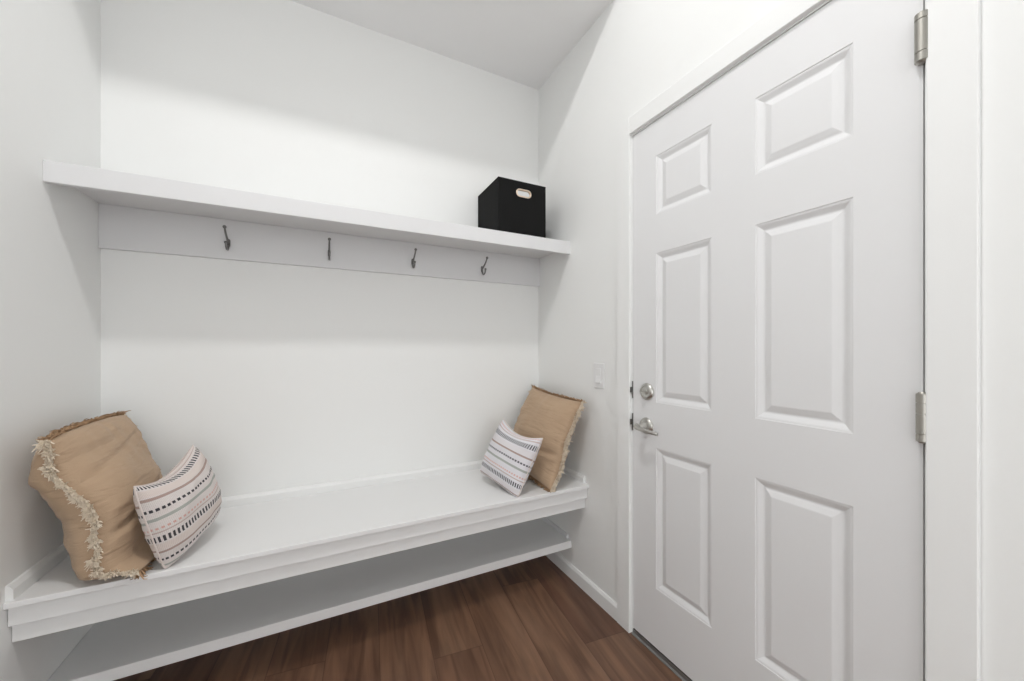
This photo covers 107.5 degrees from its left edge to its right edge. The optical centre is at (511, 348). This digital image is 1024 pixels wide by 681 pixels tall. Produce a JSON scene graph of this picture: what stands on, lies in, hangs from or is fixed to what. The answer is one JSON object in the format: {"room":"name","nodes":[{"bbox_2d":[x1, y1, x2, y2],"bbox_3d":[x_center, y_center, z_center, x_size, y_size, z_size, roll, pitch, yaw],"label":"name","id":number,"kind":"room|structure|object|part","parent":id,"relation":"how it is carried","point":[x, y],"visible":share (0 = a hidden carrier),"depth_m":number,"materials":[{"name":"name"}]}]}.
{"room":"mudroom","nodes":[
{"label":"mudroom","id":0,"kind":"room"},
{"bbox_2d":[0,0,100,680],"bbox_3d":[-0.589,-0.536,-0.575,0.120,3.400,4.303,0,0,-27],"label":"wall","id":1,"kind":"structure","parent":0,"point":[50,50],"depth_m":1.08,"materials":[{"name":"white paint"}]},
{"bbox_2d":[5,543,68,601],"bbox_3d":[-1.391,0.627,1.164,0.014,0.040,0.448,0,0,-27],"label":"trim","id":2,"kind":"structure","parent":1,"relation":"attached to","point":[33,574],"depth_m":1.04,"materials":[{"name":"white paint"}]},
{"bbox_2d":[101,0,537,497],"bbox_3d":[-0.701,-0.536,1.845,2.098,3.400,0.120,0,0,-27],"label":"wall","id":3,"kind":"structure","parent":0,"point":[281,376],"depth_m":1.67,"materials":[{"name":"white paint"}]},
{"bbox_2d":[3,469,588,641],"bbox_3d":[-0.568,0.707,1.581,1.858,0.119,0.472,0,0,-27],"label":"bench","id":4,"kind":"object","parent":3,"relation":"attached to","point":[248,545],"visible":0.77,"depth_m":1.34,"materials":[{"name":"white paint"}]},
{"bbox_2d":[28,410,162,580],"bbox_3d":[-1.240,0.427,1.178,0.279,0.439,0.444,0,0,-27],"label":"fringed pillow","id":5,"kind":"object","parent":4,"relation":"on","point":[87,471],"visible":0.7,"depth_m":1.03,"materials":[{"name":"beige fabric"}]},
{"bbox_2d":[133,445,221,568],"bbox_3d":[-1.053,0.490,1.207,0.133,0.313,0.317,0,0,-13],"label":"striped pillow","id":6,"kind":"object","parent":4,"relation":"on","point":[173,511],"visible":1,"depth_m":1.13,"materials":[{"name":"fabric"}]},
{"bbox_2d":[480,419,542,496],"bbox_3d":[-0.014,0.500,1.765,0.160,0.293,0.321,0,0,-38],"label":"striped pillow","id":7,"kind":"object","parent":4,"relation":"on","point":[509,459],"visible":1,"depth_m":1.69,"materials":[{"name":"fabric"}]},
{"bbox_2d":[513,385,586,492],"bbox_3d":[0.143,0.424,1.906,0.240,0.445,0.483,0,0,-27],"label":"fringed pillow","id":8,"kind":"object","parent":4,"relation":"on","point":[553,418],"visible":0.75,"depth_m":1.77,"materials":[{"name":"beige fabric"}]},
{"bbox_2d":[43,160,569,258],"bbox_3d":[-0.602,-0.518,1.649,1.858,0.064,0.319,0,0,-27],"label":"wall shelf","id":9,"kind":"object","parent":3,"relation":"attached to","point":[104,186],"visible":1,"depth_m":1.42,"materials":[{"name":"white paint"}]},
{"bbox_2d":[478,176,545,237],"bbox_3d":[-0.005,-0.687,1.968,0.265,0.274,0.266,0,0,-27],"label":"storage bin","id":10,"kind":"object","parent":9,"relation":"on","point":[501,207],"visible":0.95,"depth_m":1.85,"materials":[{"name":"black fabric"}]},
{"bbox_2d":[47,517,571,680],"bbox_3d":[-0.600,0.985,1.643,1.858,0.057,0.331,0,0,-27],"label":"shoe shelf","id":11,"kind":"object","parent":3,"relation":"attached to","point":[121,647],"visible":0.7,"depth_m":1.45,"materials":[{"name":"white paint"}]},
{"bbox_2d":[98,204,539,286],"bbox_3d":[-0.652,-0.446,1.748,1.858,0.160,0.097,0,0,-27],"label":"hook rail","id":12,"kind":"object","parent":3,"relation":"attached to","point":[121,228],"visible":1,"depth_m":1.63,"materials":[{"name":"white paint"}]},
{"bbox_2d":[220,460,482,508],"bbox_3d":[-0.671,0.627,1.785,1.858,0.040,0.014,0,0,-27],"label":"trim","id":13,"kind":"structure","parent":3,"relation":"attached to","point":[232,501],"depth_m":1.72,"materials":[{"name":"white paint"}]},
{"bbox_2d":[113,555,681,680],"bbox_3d":[0.267,1.214,-0.076,2.098,0.100,4.423,0,0,-27],"label":"floor","id":14,"kind":"structure","parent":0,"point":[528,620],"depth_m":1.49,"materials":[{"name":"brown wood"}]},
{"bbox_2d":[291,0,612,89],"bbox_3d":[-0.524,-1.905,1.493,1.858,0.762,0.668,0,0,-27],"label":"ceiling","id":15,"kind":"structure","parent":0,"point":[524,42],"depth_m":1.77,"materials":[{"name":"white paint"}]},
{"bbox_2d":[538,0,1023,680],"bbox_3d":[1.178,-0.536,0.315,0.120,3.400,4.303,0,0,-27],"label":"wall","id":16,"kind":"structure","parent":0,"point":[635,50],"depth_m":1.46,"materials":[{"name":"white paint"}]},
{"bbox_2d":[563,466,584,482],"bbox_3d":[0.253,0.630,2.003,0.012,0.034,0.428,0,0,-27],"label":"trim","id":17,"kind":"structure","parent":16,"relation":"attached to","point":[580,477],"depth_m":1.87,"materials":[{"name":"white paint"}]},
{"bbox_2d":[546,552,616,620],"bbox_3d":[0.302,1.130,1.904,0.013,0.068,0.678,0,0,-27],"label":"baseboard","id":18,"kind":"structure","parent":16,"relation":"attached to","point":[599,596],"depth_m":1.79,"materials":[{"name":"white paint"}]},
{"bbox_2d":[594,363,603,388],"bbox_3d":[0.396,0.123,1.720,0.012,0.115,0.073,0,0,-27],"label":"light switch","id":19,"kind":"object","parent":16,"relation":"attached to","point":[598,367],"visible":1,"depth_m":1.71,"materials":[{"name":"white plastic"}]},
{"bbox_2d":[631,628,690,680],"bbox_3d":[0.712,1.154,1.179,0.083,0.019,0.835,0,0,-27],"label":"door sill","id":20,"kind":"structure","parent":16,"relation":"attached to","point":[673,668],"depth_m":1.41,"materials":[{"name":"silver metal"}]},
{"bbox_2d":[633,0,927,680],"bbox_3d":[0.676,0.138,1.154,0.110,2.012,0.843,0,0,-27],"label":"door","id":21,"kind":"structure","parent":16,"relation":"in","point":[779,394],"depth_m":1.03,"materials":[{"name":"white paint"}]},
{"bbox_3d":[0.509,0.301,1.462,0.042,0.065,0.065,0,0,-27],"label":"handle","id":22,"kind":"part","parent":21,"relation":"part of","materials":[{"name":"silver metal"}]},
{"bbox_3d":[0.499,0.304,1.415,0.029,0.028,0.116,0,0,-27],"label":"lever","id":23,"kind":"part","parent":21,"relation":"part of","materials":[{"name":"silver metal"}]},
{"bbox_2d":[617,0,980,680],"bbox_3d":[0.729,0.109,1.188,0.136,2.110,0.986,0,0,-27],"label":"door frame","id":24,"kind":"structure","parent":16,"relation":"attached to","point":[953,61],"depth_m":0.76,"materials":[{"name":"white paint"}]}
]}

